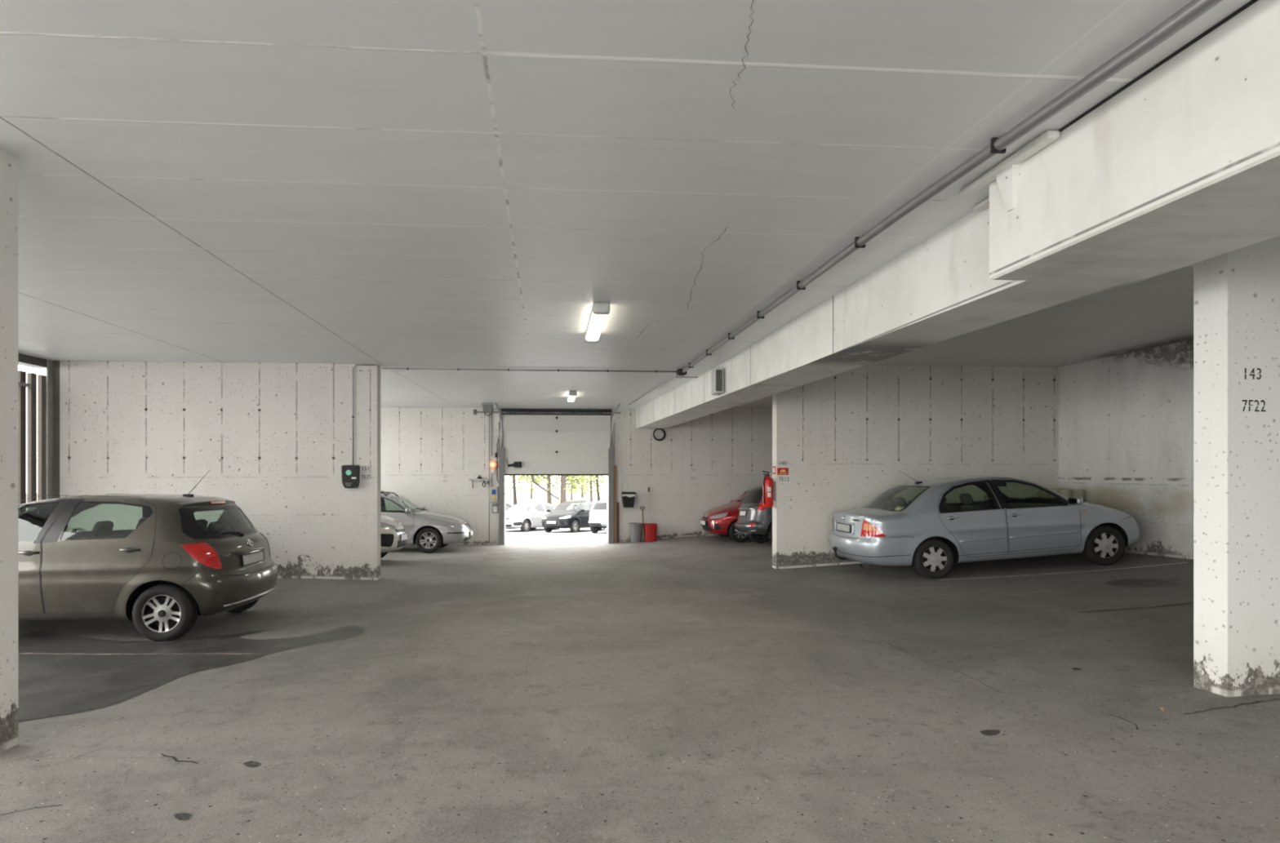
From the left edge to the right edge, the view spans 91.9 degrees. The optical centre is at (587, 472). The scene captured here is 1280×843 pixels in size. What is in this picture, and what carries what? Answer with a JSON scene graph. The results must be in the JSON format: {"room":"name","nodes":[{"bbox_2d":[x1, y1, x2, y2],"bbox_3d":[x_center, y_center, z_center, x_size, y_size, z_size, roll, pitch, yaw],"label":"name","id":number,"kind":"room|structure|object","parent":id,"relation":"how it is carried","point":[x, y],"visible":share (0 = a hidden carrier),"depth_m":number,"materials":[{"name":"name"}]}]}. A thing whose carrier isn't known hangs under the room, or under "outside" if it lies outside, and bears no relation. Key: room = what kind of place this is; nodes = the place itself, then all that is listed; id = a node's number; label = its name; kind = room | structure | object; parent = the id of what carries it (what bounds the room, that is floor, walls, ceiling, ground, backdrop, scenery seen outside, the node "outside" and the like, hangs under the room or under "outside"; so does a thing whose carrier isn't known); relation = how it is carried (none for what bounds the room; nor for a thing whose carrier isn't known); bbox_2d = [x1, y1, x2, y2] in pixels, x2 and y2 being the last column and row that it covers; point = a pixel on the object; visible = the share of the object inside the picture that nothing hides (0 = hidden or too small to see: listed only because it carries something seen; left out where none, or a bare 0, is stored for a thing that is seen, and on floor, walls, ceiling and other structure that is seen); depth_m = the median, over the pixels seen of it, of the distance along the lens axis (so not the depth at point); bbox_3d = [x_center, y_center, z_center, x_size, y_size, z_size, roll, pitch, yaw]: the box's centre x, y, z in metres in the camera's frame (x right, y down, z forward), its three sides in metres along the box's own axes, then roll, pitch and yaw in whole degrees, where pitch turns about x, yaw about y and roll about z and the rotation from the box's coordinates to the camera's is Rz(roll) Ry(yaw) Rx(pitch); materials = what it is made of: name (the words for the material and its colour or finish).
{"room":"parking garage","nodes":[
{"label":"parking garage","id":0,"kind":"room"},
{"bbox_2d":[0,149,17,752],"bbox_3d":[-5.461,0.386,3.137,4.688,4.293,0.220,0,0,-4],"label":"wall","id":1,"kind":"structure","parent":0,"point":[8,164],"depth_m":3.33,"materials":[{"name":"paint"}]},
{"bbox_2d":[59,360,380,580],"bbox_3d":[-5.714,0.503,9.713,4.780,4.526,0.202,0,0,-4],"label":"wall","id":2,"kind":"structure","parent":0,"point":[274,441],"depth_m":9.64,"materials":[{"name":"paint"}]},
{"bbox_2d":[46,360,53,499],"bbox_3d":[-8.217,0.115,9.445,0.030,3.670,0.137,0,0,-4],"label":"trim","id":3,"kind":"structure","parent":2,"relation":"attached to","point":[49,363],"depth_m":9.40,"materials":[{"name":"paint"}]},
{"bbox_2d":[53,360,59,498],"bbox_3d":[-8.174,0.115,9.559,0.170,3.670,0.175,0,0,-4],"label":"trim","id":4,"kind":"structure","parent":2,"relation":"attached to","point":[55,363],"depth_m":9.47,"materials":[{"name":"metal"}]},
{"bbox_2d":[341,465,359,488],"bbox_3d":[-3.715,0.063,9.675,0.258,0.370,0.123,0,0,-4],"label":"charger","id":5,"kind":"object","parent":2,"relation":"attached to","point":[350,473],"visible":1,"depth_m":9.63,"materials":[{"name":"black plastic"}]},
{"bbox_2d":[346,470,351,475],"bbox_3d":[-3.723,-0.002,9.625,0.084,0.084,0.008,0,0,-4],"label":"light","id":6,"kind":"object","parent":5,"relation":"attached to","point":[348,472],"depth_m":9.62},
{"bbox_2d":[345,482,351,486],"bbox_3d":[-3.723,0.186,9.625,0.108,0.065,0.025,0,0,-4],"label":"socket","id":7,"kind":"object","parent":5,"relation":"attached to","point":[347,484],"depth_m":9.61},
{"bbox_2d":[351,364,376,465],"bbox_3d":[-3.518,-0.913,9.725,0.374,1.593,0.032,0,0,-4],"label":"conduit","id":8,"kind":"object","parent":2,"relation":"attached to","point":[353,416],"visible":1,"depth_m":9.71,"materials":[{"name":"metal"}]},
{"bbox_2d":[380,407,505,544],"bbox_3d":[-5.664,0.578,17.932,6.520,5.056,0.302,0,0,-4],"label":"wall","id":9,"kind":"structure","parent":0,"point":[429,456],"depth_m":17.88,"materials":[{"name":"paint"}]},
{"bbox_2d":[469,475,488,488],"bbox_3d":[-3.131,0.271,17.898,0.570,0.380,0.075,0,0,-4],"label":"rail","id":10,"kind":"object","parent":9,"relation":"attached to","point":[479,478],"visible":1,"depth_m":17.86,"materials":[{"name":"black metal"}]},
{"bbox_2d":[488,413,489,542],"bbox_3d":[-2.848,0.105,17.928,0.017,3.883,0.020,0,0,-4],"label":"cable","id":11,"kind":"object","parent":9,"relation":"attached to","point":[489,413],"visible":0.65,"depth_m":17.92,"materials":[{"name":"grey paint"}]},
{"bbox_2d":[489,461,496,473],"bbox_3d":[-2.732,-0.163,17.877,0.200,0.340,0.175,0,0,-4],"label":"warning light","id":12,"kind":"object","parent":9,"relation":"attached to","point":[492,464],"visible":1,"depth_m":17.84,"materials":[{"name":"orange plastic"}]},
{"bbox_2d":[488,486,497,502],"bbox_3d":[-2.655,0.619,17.889,0.370,0.460,0.158,0,0,-4],"label":"controller","id":13,"kind":"object","parent":9,"relation":"attached to","point":[493,491],"visible":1,"depth_m":17.83,"materials":[{"name":"grey paint"}]},
{"bbox_2d":[492,503,497,513],"bbox_3d":[-2.679,1.037,17.950,0.180,0.280,0.033,0,0,-4],"label":"frame","id":14,"kind":"object","parent":9,"relation":"attached to","point":[495,506],"visible":1,"depth_m":17.93,"materials":[{"name":"grey paint"}]},
{"bbox_2d":[473,402,621,545],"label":"door","id":15,"kind":"structure","parent":9,"relation":"in","point":[535,442],"depth_m":17.97,"materials":[{"name":"white metal"}]},
{"bbox_2d":[504,408,590,408],"bbox_3d":[-0.904,-1.875,18.229,3.020,0.150,0.300,0,0,-4],"label":"lintel","id":16,"kind":"object","parent":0,"point":[504,408],"visible":0.21,"depth_m":18.06,"materials":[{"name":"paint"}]},
{"bbox_2d":[0,0,1251,408],"bbox_3d":[-2.768,-1.957,6.641,11.100,0.478,23.200,0,0,-4],"label":"ceiling","id":17,"kind":"structure","parent":0,"point":[387,184],"depth_m":3.36,"materials":[{"name":"white concrete"}]},
{"bbox_2d":[17,353,46,368],"bbox_3d":[-8.141,-1.680,6.282,0.230,0.160,6.350,0,0,-4],"label":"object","id":18,"kind":"structure","parent":17,"relation":"attached to","point":[23,360],"depth_m":9.14,"materials":[{"name":"metal"}]},
{"bbox_2d":[481,403,493,416],"bbox_3d":[-2.653,-1.683,16.467,0.330,0.349,0.200,0,0,-4],"label":"operator","id":19,"kind":"object","parent":17,"relation":"attached to","point":[486,407],"visible":1,"depth_m":16.37,"materials":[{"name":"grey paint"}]},
{"bbox_2d":[491,413,492,456],"bbox_3d":[-2.777,-1.291,17.932,0.021,1.605,0.024,0,0,-4],"label":"cable","id":20,"kind":"object","parent":17,"relation":"hanging from","point":[491,413],"visible":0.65,"depth_m":17.93,"materials":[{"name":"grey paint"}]},
{"bbox_2d":[497,407,500,482],"bbox_3d":[-2.560,-0.798,17.896,0.126,2.351,0.028,0,0,-4],"label":"cable","id":21,"kind":"object","parent":17,"relation":"hanging from","point":[500,407],"visible":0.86,"depth_m":17.89,"materials":[{"name":"black plastic"}]},
{"bbox_2d":[382,367,676,373],"bbox_3d":[-0.883,-1.690,10.165,4.900,0.038,0.038,0,0,-4],"label":"conduit","id":22,"kind":"object","parent":17,"relation":"attached to","point":[407,368],"visible":0.97,"depth_m":10.15,"materials":[{"name":"metal"}]},
{"bbox_2d":[567,391,577,402],"bbox_3d":[-0.356,-1.751,14.255,0.176,0.113,1.400,0,0,-4],"label":"ceiling light","id":23,"kind":"object","parent":17,"relation":"attached to","point":[572,394],"visible":0.98,"depth_m":13.83,"materials":[{"name":"white plastic"}]},
{"bbox_2d":[567,395,575,401],"bbox_3d":[-0.356,-1.740,14.255,0.156,0.071,1.200,0,0,-4],"label":"diffuser","id":24,"kind":"object","parent":23,"relation":"attached to","point":[571,398],"depth_m":14.21,"materials":[{"name":"white plastic"}]},
{"bbox_2d":[584,302,609,343],"bbox_3d":[0.100,-1.661,6.930,0.176,0.113,1.480,0,0,-4],"label":"ceiling light","id":25,"kind":"object","parent":17,"relation":"attached to","point":[600,311],"visible":1,"depth_m":6.63,"materials":[{"name":"white plastic"}]},
{"bbox_2d":[586,313,607,340],"bbox_3d":[0.100,-1.651,6.930,0.156,0.071,1.280,0,0,-4],"label":"diffuser","id":26,"kind":"object","parent":25,"relation":"attached to","point":[596,323],"depth_m":6.86,"materials":[{"name":"white plastic"}]},
{"bbox_2d":[628,374,677,405],"bbox_3d":[1.360,-1.762,13.551,0.027,0.168,6.321,0,0,-4],"label":"conduit","id":27,"kind":"object","parent":17,"relation":"attached to","point":[676,375],"visible":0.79,"depth_m":12.79,"materials":[{"name":"metal"}]},
{"bbox_2d":[676,368,686,376],"bbox_3d":[1.574,-1.671,10.288,0.150,0.097,0.150,0,0,-4],"label":"junction box","id":28,"kind":"object","parent":17,"relation":"attached to","point":[679,372],"visible":0.84,"depth_m":10.22,"materials":[{"name":"black plastic"}]},
{"bbox_2d":[676,376,697,377],"bbox_3d":[1.788,-1.709,11.032,0.380,0.020,0.020,0,0,-4],"label":"conduit","id":29,"kind":"object","parent":17,"relation":"attached to","point":[677,376],"visible":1,"depth_m":11.02,"materials":[{"name":"metal"}]},
{"bbox_2d":[635,206,1126,428],"bbox_3d":[2.325,-1.528,10.865,0.850,0.805,14.800,0,0,-4],"label":"beam","id":30,"kind":"structure","parent":17,"relation":"attached to","point":[940,289],"depth_m":5.22,"materials":[{"name":"white concrete"}]},
{"bbox_2d":[711,367,723,395],"bbox_3d":[2.025,-1.407,9.582,0.140,0.425,0.265,0,0,-4],"label":"vent","id":31,"kind":"object","parent":30,"relation":"attached to","point":[717,374],"visible":1,"depth_m":9.47,"materials":[{"name":"white plastic"}]},
{"bbox_2d":[972,197,989,211],"bbox_3d":[2.522,-1.700,3.824,0.060,0.030,0.320,0,0,-4],"label":"bracket","id":32,"kind":"object","parent":30,"relation":"attached to","point":[983,205],"visible":0.44,"depth_m":3.91,"materials":[{"name":"white metal"}]},
{"bbox_2d":[681,0,1222,373],"bbox_3d":[2.114,-1.677,3.062,0.112,0.081,14.251,0,0,-4],"label":"conduit","id":33,"kind":"object","parent":17,"relation":"attached to","point":[1193,10],"visible":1,"depth_m":3.01,"materials":[{"name":"metal"}]},
{"bbox_2d":[989,0,1279,282],"bbox_3d":[3.037,-1.440,-0.342,0.900,0.640,7.940,0,0,-4],"label":"beam","id":34,"kind":"structure","parent":17,"relation":"attached to","point":[1179,168],"depth_m":2.70,"materials":[{"name":"white concrete"}]},
{"bbox_2d":[960,130,1059,212],"bbox_3d":[2.315,-1.585,3.415,0.074,0.260,0.670,0,0,-4],"label":"bracket","id":35,"kind":"object","parent":34,"relation":"attached to","point":[1006,173],"visible":1,"depth_m":3.38,"materials":[{"name":"white metal"}]},
{"bbox_2d":[1057,0,1257,132],"bbox_3d":[2.604,-1.715,-0.369,0.048,0.014,7.940,0,0,-4],"label":"cable","id":36,"kind":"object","parent":34,"relation":"attached to","point":[1251,2],"depth_m":2.56,"materials":[{"name":"black rubber"}]},
{"bbox_2d":[0,534,1279,842],"bbox_3d":[0.030,1.609,6.765,18.500,1.009,23.500,0,0,-4],"label":"floor","id":37,"kind":"structure","parent":0,"point":[691,689],"depth_m":3.80,"materials":[{"name":"concrete"}]},
{"bbox_2d":[17,370,46,515],"bbox_3d":[-8.303,0.182,8.121,0.095,3.364,2.842,0,0,-4],"label":"slatted screen","id":38,"kind":"object","parent":37,"relation":"on","point":[31,384],"visible":0.41,"depth_m":9.28,"materials":[{"name":"metal"}]},
{"bbox_2d":[17,470,278,641],"bbox_3d":[-5.778,0.876,7.012,3.959,1.809,2.137,0,0,2],"label":"hatchback car","id":39,"kind":"object","parent":37,"relation":"on","point":[172,570],"visible":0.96,"depth_m":6.38,"materials":[{"name":"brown metal"}]},
{"bbox_2d":[181,542,222,568],"bbox_3d":[-4.048,0.884,6.497,0.137,0.286,0.370,0,0,39],"label":"tail lamp","id":40,"kind":"object","parent":39,"relation":"attached to","point":[193,555],"depth_m":6.45,"materials":[{"name":"red plastic"}]},
{"bbox_2d":[209,501,225,504],"bbox_3d":[-4.314,0.346,7.191,0.036,0.028,0.300,1,-1,-4],"label":"lamp","id":41,"kind":"object","parent":39,"relation":"on","point":[211,502],"depth_m":7.18,"materials":[{"name":"red plastic"}]},
{"bbox_2d":[259,533,271,555],"bbox_3d":[-4.134,0.906,7.894,0.377,0.283,0.131,0,0,44],"label":"tail lamp","id":42,"kind":"object","parent":39,"relation":"on","point":[268,546],"depth_m":7.80,"materials":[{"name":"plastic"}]},
{"bbox_2d":[380,514,407,558],"bbox_3d":[-5.791,0.958,12.281,4.255,1.814,2.204,0,0,-4],"label":"car","id":43,"kind":"object","parent":37,"relation":"on","point":[393,536],"visible":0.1,"depth_m":11.95,"materials":[{"name":"white paint"}]},
{"bbox_2d":[380,522,395,529],"bbox_3d":[-3.965,0.992,11.758,0.752,0.237,0.188,0,0,-45],"label":"lamp","id":44,"kind":"object","parent":43,"relation":"on","point":[384,526],"depth_m":11.86,"materials":[{"name":"clear plastic"}]},
{"bbox_2d":[395,528,404,533],"bbox_3d":[-3.749,1.163,12.379,0.076,0.067,0.781,0,-3,-4],"label":"grille","id":45,"kind":"object","parent":43,"relation":"attached to","point":[397,531],"depth_m":12.23,"materials":[{"name":"black plastic"}]},
{"bbox_2d":[396,540,405,547],"bbox_3d":[-3.727,1.416,12.365,0.072,0.137,0.703,0,-3,-4],"label":"grille","id":46,"kind":"object","parent":43,"relation":"attached to","point":[400,544],"depth_m":12.23,"materials":[{"name":"black plastic"}]},
{"bbox_2d":[380,491,473,553],"bbox_3d":[-5.380,1.178,15.988,4.750,1.745,2.100,0,0,-4],"label":"estate car","id":47,"kind":"object","parent":37,"relation":"on","point":[425,527],"visible":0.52,"depth_m":15.26,"materials":[{"name":"silver metal"}]},
{"bbox_2d":[448,522,466,529],"bbox_3d":[-3.230,1.340,15.507,0.150,0.216,0.520,0,0,40],"label":"lamp","id":48,"kind":"object","parent":47,"relation":"on","point":[452,526],"depth_m":15.43,"materials":[{"name":"clear plastic"}]},
{"bbox_2d":[464,524,471,530],"bbox_3d":[-3.117,1.417,16.114,0.128,0.184,0.666,0,0,-4],"label":"headlight assembly","id":49,"kind":"object","parent":47,"relation":"attached to","point":[468,526],"depth_m":15.94,"materials":[{"name":"silver metal"}]},
{"bbox_2d":[613,465,616,542],"bbox_3d":[0.816,0.926,18.116,0.090,2.276,0.080,0,0,-4],"label":"plank","id":50,"kind":"object","parent":37,"relation":"on","point":[615,466],"visible":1,"depth_m":18.07,"materials":[{"name":"brown wood"}]},
{"bbox_2d":[617,502,618,542],"bbox_3d":[0.906,1.465,18.131,0.054,1.185,0.060,0,0,-4],"label":"plank","id":51,"kind":"object","parent":37,"relation":"on","point":[617,503],"visible":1,"depth_m":18.10,"materials":[{"name":"brown wood"}]},
{"bbox_2d":[628,522,643,542],"bbox_3d":[1.415,1.744,17.942,0.435,0.547,0.435,0,0,-4],"label":"plastic tub","id":52,"kind":"object","parent":37,"relation":"on","point":[635,528],"visible":1,"depth_m":17.79,"materials":[{"name":"grey plastic"}]},
{"bbox_2d":[640,506,644,540],"bbox_3d":[1.658,1.489,18.152,0.238,0.974,0.063,0,0,-4],"label":"shovel","id":53,"kind":"object","parent":37,"relation":"on","point":[642,533],"visible":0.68,"depth_m":18.13,"materials":[{"name":"brown wood"}]},
{"bbox_2d":[648,487,649,523],"bbox_3d":[1.818,1.197,18.189,0.040,1.542,0.065,0,0,-4],"label":"handle","id":54,"kind":"object","parent":37,"relation":"on","point":[648,487],"visible":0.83,"depth_m":18.18,"materials":[{"name":"white plastic"}]},
{"bbox_2d":[643,523,657,542],"bbox_3d":[1.829,1.731,17.848,0.376,0.506,0.370,0,0,-4],"label":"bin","id":55,"kind":"object","parent":37,"relation":"on","point":[650,529],"visible":1,"depth_m":17.69,"materials":[{"name":"red plastic"}]},
{"bbox_2d":[700,484,762,542],"bbox_3d":[5.208,1.086,17.384,3.961,1.580,2.141,0,0,-4],"label":"hatchback car","id":56,"kind":"object","parent":37,"relation":"on","point":[721,520],"visible":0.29,"depth_m":16.64,"materials":[{"name":"red paint"}]},
{"bbox_2d":[702,520,713,531],"bbox_3d":[3.332,1.456,17.263,0.142,0.269,1.098,-2,0,-4],"label":"grille","id":57,"kind":"object","parent":56,"relation":"attached to","point":[707,525],"depth_m":16.93,"materials":[{"name":"black plastic"}]},
{"bbox_2d":[712,520,721,529],"bbox_3d":[3.510,1.412,16.636,0.224,0.260,0.182,0,0,-4],"label":"fog lamp","id":58,"kind":"object","parent":56,"relation":"attached to","point":[717,524],"depth_m":16.59,"materials":[{"name":"silver metal"}]},
{"bbox_2d":[710,512,728,519],"bbox_3d":[3.529,1.167,16.694,0.550,0.192,0.152,0,0,41],"label":"lamp","id":59,"kind":"object","parent":56,"relation":"attached to","point":[714,515],"depth_m":16.63,"materials":[{"name":"clear plastic"}]},
{"bbox_2d":[733,485,772,543],"bbox_3d":[5.788,1.034,15.359,4.088,1.607,2.220,0,0,-10],"label":"car","id":60,"kind":"object","parent":37,"relation":"on","point":[753,517],"visible":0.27,"depth_m":14.82,"materials":[{"name":"paint"}]},
{"bbox_2d":[756,500,764,511],"bbox_3d":[4.106,0.750,14.558,0.169,0.280,0.154,-2,-4,-4],"label":"tail lamp","id":61,"kind":"object","parent":60,"relation":"attached to","point":[759,507],"depth_m":14.58,"materials":[{"name":"red plastic"}]},
{"bbox_2d":[830,470,1139,578],"bbox_3d":[6.366,0.792,10.036,4.537,1.676,2.135,0,0,-6],"label":"car","id":62,"kind":"object","parent":37,"relation":"on","point":[931,533],"visible":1,"depth_m":9.29,"materials":[{"name":"blue paint"}]},
{"bbox_2d":[860,520,886,537],"bbox_3d":[4.342,0.857,9.405,0.093,0.266,0.400,0,0,-40],"label":"tail lamp","id":63,"kind":"object","parent":62,"relation":"attached to","point":[868,528],"depth_m":9.35,"materials":[{"name":"red plastic"}]},
{"bbox_2d":[894,506,904,511],"bbox_3d":[5.004,0.596,9.827,0.330,0.122,0.330,0,0,-4],"label":"hat","id":64,"kind":"object","parent":62,"relation":"on","point":[899,508],"visible":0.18,"depth_m":9.79,"materials":[{"name":"beige fabric"}]},
{"bbox_2d":[1068,497,1077,505],"bbox_3d":[7.198,0.427,9.145,0.005,0.100,0.160,-4,-1,0],"label":"mirror glass","id":65,"kind":"object","parent":62,"relation":"attached to","point":[1072,501],"depth_m":9.13,"materials":[{"name":"black mirror"}]},
{"bbox_2d":[1038,488,1086,502],"bbox_3d":[8.601,0.840,11.181,0.417,1.080,0.610,0,0,-4],"label":"concrete ledge","id":66,"kind":"object","parent":37,"relation":"on","point":[1068,493],"visible":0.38,"depth_m":10.89,"materials":[{"name":"paint"}]},
{"bbox_2d":[607,406,772,542],"bbox_3d":[4.596,0.528,18.570,8.000,5.097,0.302,0,0,-4],"label":"wall","id":67,"kind":"structure","parent":0,"point":[702,464],"depth_m":18.32,"materials":[{"name":"paint"}]},
{"bbox_2d":[617,470,621,505],"bbox_3d":[0.962,0.448,18.175,0.090,1.037,0.030,0,0,-4],"label":"strip","id":68,"kind":"object","parent":67,"relation":"attached to","point":[619,471],"visible":1,"depth_m":18.16,"materials":[{"name":"plastic"}]},
{"bbox_2d":[621,492,635,507],"bbox_3d":[1.213,0.791,18.054,0.397,0.450,0.308,0,0,-4],"label":"bin","id":69,"kind":"object","parent":67,"relation":"attached to","point":[628,498],"visible":1,"depth_m":17.94,"materials":[{"name":"black plastic"}]},
{"bbox_2d":[653,428,666,440],"bbox_3d":[2.135,-1.133,18.213,0.386,0.386,0.112,0,0,-4],"label":"coil","id":70,"kind":"object","parent":67,"relation":"attached to","point":[662,429],"visible":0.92,"depth_m":18.18,"materials":[{"name":"black plastic"}]},
{"bbox_2d":[772,364,1058,568],"bbox_3d":[6.106,0.380,11.450,5.370,4.740,0.222,0,0,-4],"label":"wall","id":71,"kind":"structure","parent":0,"point":[843,439],"depth_m":11.32,"materials":[{"name":"paint"}]},
{"bbox_2d":[762,471,775,507],"bbox_3d":[3.310,0.297,11.246,0.236,0.665,0.190,0,0,-4],"label":"fire extinguisher","id":72,"kind":"object","parent":71,"relation":"attached to","point":[768,485],"visible":1,"depth_m":11.18,"materials":[{"name":"red metal"}]},
{"bbox_2d":[773,466,775,474],"bbox_3d":[3.421,-0.045,11.287,0.008,0.150,0.145,0,0,-4],"label":"fire sign","id":73,"kind":"object","parent":71,"relation":"attached to","point":[774,467],"visible":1,"depth_m":11.27,"materials":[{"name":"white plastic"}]},
{"bbox_2d":[777,467,788,475],"bbox_3d":[3.546,-0.023,11.177,0.208,0.128,0.008,0,0,-4],"label":"fire sign","id":74,"kind":"object","parent":71,"relation":"attached to","point":[780,471],"visible":1,"depth_m":11.17,"materials":[{"name":"red plastic"}]},
{"bbox_2d":[736,263,1193,407],"bbox_3d":[6.010,-2.110,7.187,6.690,0.280,23.200,0,0,-4],"label":"ceiling","id":75,"kind":"structure","parent":0,"point":[1156,311],"depth_m":8.67,"materials":[{"name":"white concrete"}]},
{"bbox_2d":[1058,339,1193,559],"bbox_3d":[9.165,0.355,7.534,0.250,4.750,22.900,0,0,-4],"label":"wall","id":76,"kind":"structure","parent":0,"point":[1126,420],"depth_m":9.96,"materials":[{"name":"paint"}]},
{"bbox_2d":[1193,235,1279,697],"bbox_3d":[5.446,0.198,3.985,3.035,4.376,0.202,0,0,-4],"label":"pillar","id":77,"kind":"structure","parent":0,"point":[1237,293],"depth_m":3.81,"materials":[{"name":"paint"}]},
{"label":"outside","id":78,"kind":"structure","parent":0,"visible":0},
{"bbox_2d":[26,487,607,511],"bbox_3d":[0.395,2.740,74.168,130.000,0.870,72.000,0,0,-4],"label":"bank","id":79,"kind":"object","parent":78,"point":[525,497],"visible":0.14,"depth_m":60.59,"materials":[{"name":"green plant"}]},
{"bbox_2d":[505,475,538,497],"bbox_3d":[-6.864,-2.151,49.781,4.893,11.004,6.175,0,0,-40],"label":"tree","id":80,"kind":"object","parent":79,"relation":"on","point":[507,478],"visible":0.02,"depth_m":49.19,"materials":[{"name":"green plant"}]},
{"bbox_2d":[510,475,556,506],"bbox_3d":[-4.894,-2.019,44.154,5.846,10.624,5.126,0,0,-4],"label":"tree","id":81,"kind":"object","parent":79,"relation":"on","point":[514,483],"visible":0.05,"depth_m":43.92,"materials":[{"name":"green plant"}]},
{"bbox_2d":[523,475,551,503],"bbox_3d":[-2.471,-2.448,46.169,5.861,11.514,6.452,0,0,-4],"label":"tree","id":82,"kind":"object","parent":79,"relation":"on","point":[548,496],"visible":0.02,"depth_m":45.91,"materials":[{"name":"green plant"}]},
{"bbox_2d":[526,475,556,498],"bbox_3d":[-4.759,-2.239,55.289,6.895,11.276,5.531,0,0,-4],"label":"tree","id":83,"kind":"object","parent":79,"relation":"on","point":[544,476],"visible":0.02,"depth_m":54.94,"materials":[{"name":"green plant"}]},
{"bbox_2d":[530,475,566,503],"bbox_3d":[-1.491,-2.972,44.605,4.879,12.538,6.506,0,0,-39],"label":"tree","id":84,"kind":"object","parent":79,"relation":"on","point":[563,478],"visible":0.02,"depth_m":44.82,"materials":[{"name":"green plant"}]},
{"bbox_2d":[551,475,573,500],"bbox_3d":[-1.331,-1.538,52.526,6.471,9.810,6.135,0,0,42],"label":"tree","id":85,"kind":"object","parent":79,"relation":"on","point":[551,476],"visible":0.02,"depth_m":51.93,"materials":[{"name":"green plant"}]},
{"bbox_2d":[550,475,583,497],"bbox_3d":[-0.548,-2.947,57.787,5.904,12.744,6.373,0,0,-4],"label":"tree","id":86,"kind":"object","parent":79,"relation":"on","point":[582,494],"visible":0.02,"depth_m":57.92,"materials":[{"name":"green plant"}]},
{"bbox_2d":[544,475,607,501],"bbox_3d":[-0.251,-1.687,46.954,7.644,10.007,5.610,0,0,-4],"label":"tree","id":87,"kind":"object","parent":79,"relation":"on","point":[574,482],"visible":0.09,"depth_m":46.93,"materials":[{"name":"green plant"}]},
{"bbox_2d":[562,475,607,501],"bbox_3d":[0.124,-1.724,43.281,5.676,10.009,4.710,0,0,-21],"label":"tree","id":88,"kind":"object","parent":79,"relation":"on","point":[597,482],"visible":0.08,"depth_m":42.94,"materials":[{"name":"green plant"}]},
{"bbox_2d":[583,475,607,492],"bbox_3d":[2.274,-2.395,51.678,5.708,11.517,5.176,0,0,-4],"label":"tree","id":89,"kind":"object","parent":79,"relation":"on","point":[603,479],"visible":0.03,"depth_m":52.24,"materials":[{"name":"green plant"}]},
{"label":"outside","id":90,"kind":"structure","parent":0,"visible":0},
{"bbox_2d":[505,527,607,543],"bbox_3d":[3.688,3.012,69.553,120.000,1.866,101.620,0,0,-4],"label":"ground","id":91,"kind":"structure","parent":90,"point":[538,535],"depth_m":23.79,"materials":[{"name":"white concrete"}]},
{"bbox_2d":[505,503,521,528],"bbox_3d":[-5.277,2.336,32.696,2.144,1.531,4.499,0,0,31],"label":"car","id":92,"kind":"object","parent":91,"relation":"on","point":[507,506],"visible":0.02,"depth_m":33.34,"materials":[{"name":"white paint"}]},
{"bbox_2d":[505,502,559,532],"bbox_3d":[-2.892,2.274,31.259,2.143,1.570,4.498,0,0,31],"label":"car","id":93,"kind":"object","parent":91,"relation":"on","point":[531,519],"visible":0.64,"depth_m":30.03,"materials":[{"name":"silver metal"}]},
{"bbox_2d":[542,500,604,533],"bbox_3d":[-0.633,2.157,29.959,2.112,1.628,3.962,0,0,31],"label":"hatchback car","id":94,"kind":"object","parent":91,"relation":"on","point":[576,518],"visible":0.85,"depth_m":28.76,"materials":[{"name":"black paint"}]},
{"bbox_2d":[543,520,563,526],"bbox_3d":[-1.593,2.327,28.342,1.099,0.269,0.144,-3,-4,31],"label":"grille","id":95,"kind":"object","parent":94,"relation":"attached to","point":[546,523],"depth_m":28.22,"materials":[{"name":"black plastic"}]},
{"bbox_2d":[559,515,570,519],"bbox_3d":[-1.009,2.039,28.202,0.550,0.165,0.158,0,0,-15],"label":"lamp","id":96,"kind":"object","parent":94,"relation":"attached to","point":[561,517],"depth_m":28.21,"materials":[{"name":"clear plastic"}]},
{"bbox_2d":[588,499,607,533],"bbox_3d":[1.585,2.039,28.610,1.834,1.661,4.068,0,0,26],"label":"car","id":97,"kind":"object","parent":91,"relation":"on","point":[597,519],"visible":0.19,"depth_m":27.16,"materials":[{"name":"silver metal"}]},
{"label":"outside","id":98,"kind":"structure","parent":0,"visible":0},
{"bbox_2d":[531,475,561,499],"bbox_3d":[-2.652,0.302,37.969,2.168,2.712,0.199,0,0,2],"label":"bough","id":99,"kind":"object","parent":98,"point":[532,477],"visible":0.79,"depth_m":37.96,"materials":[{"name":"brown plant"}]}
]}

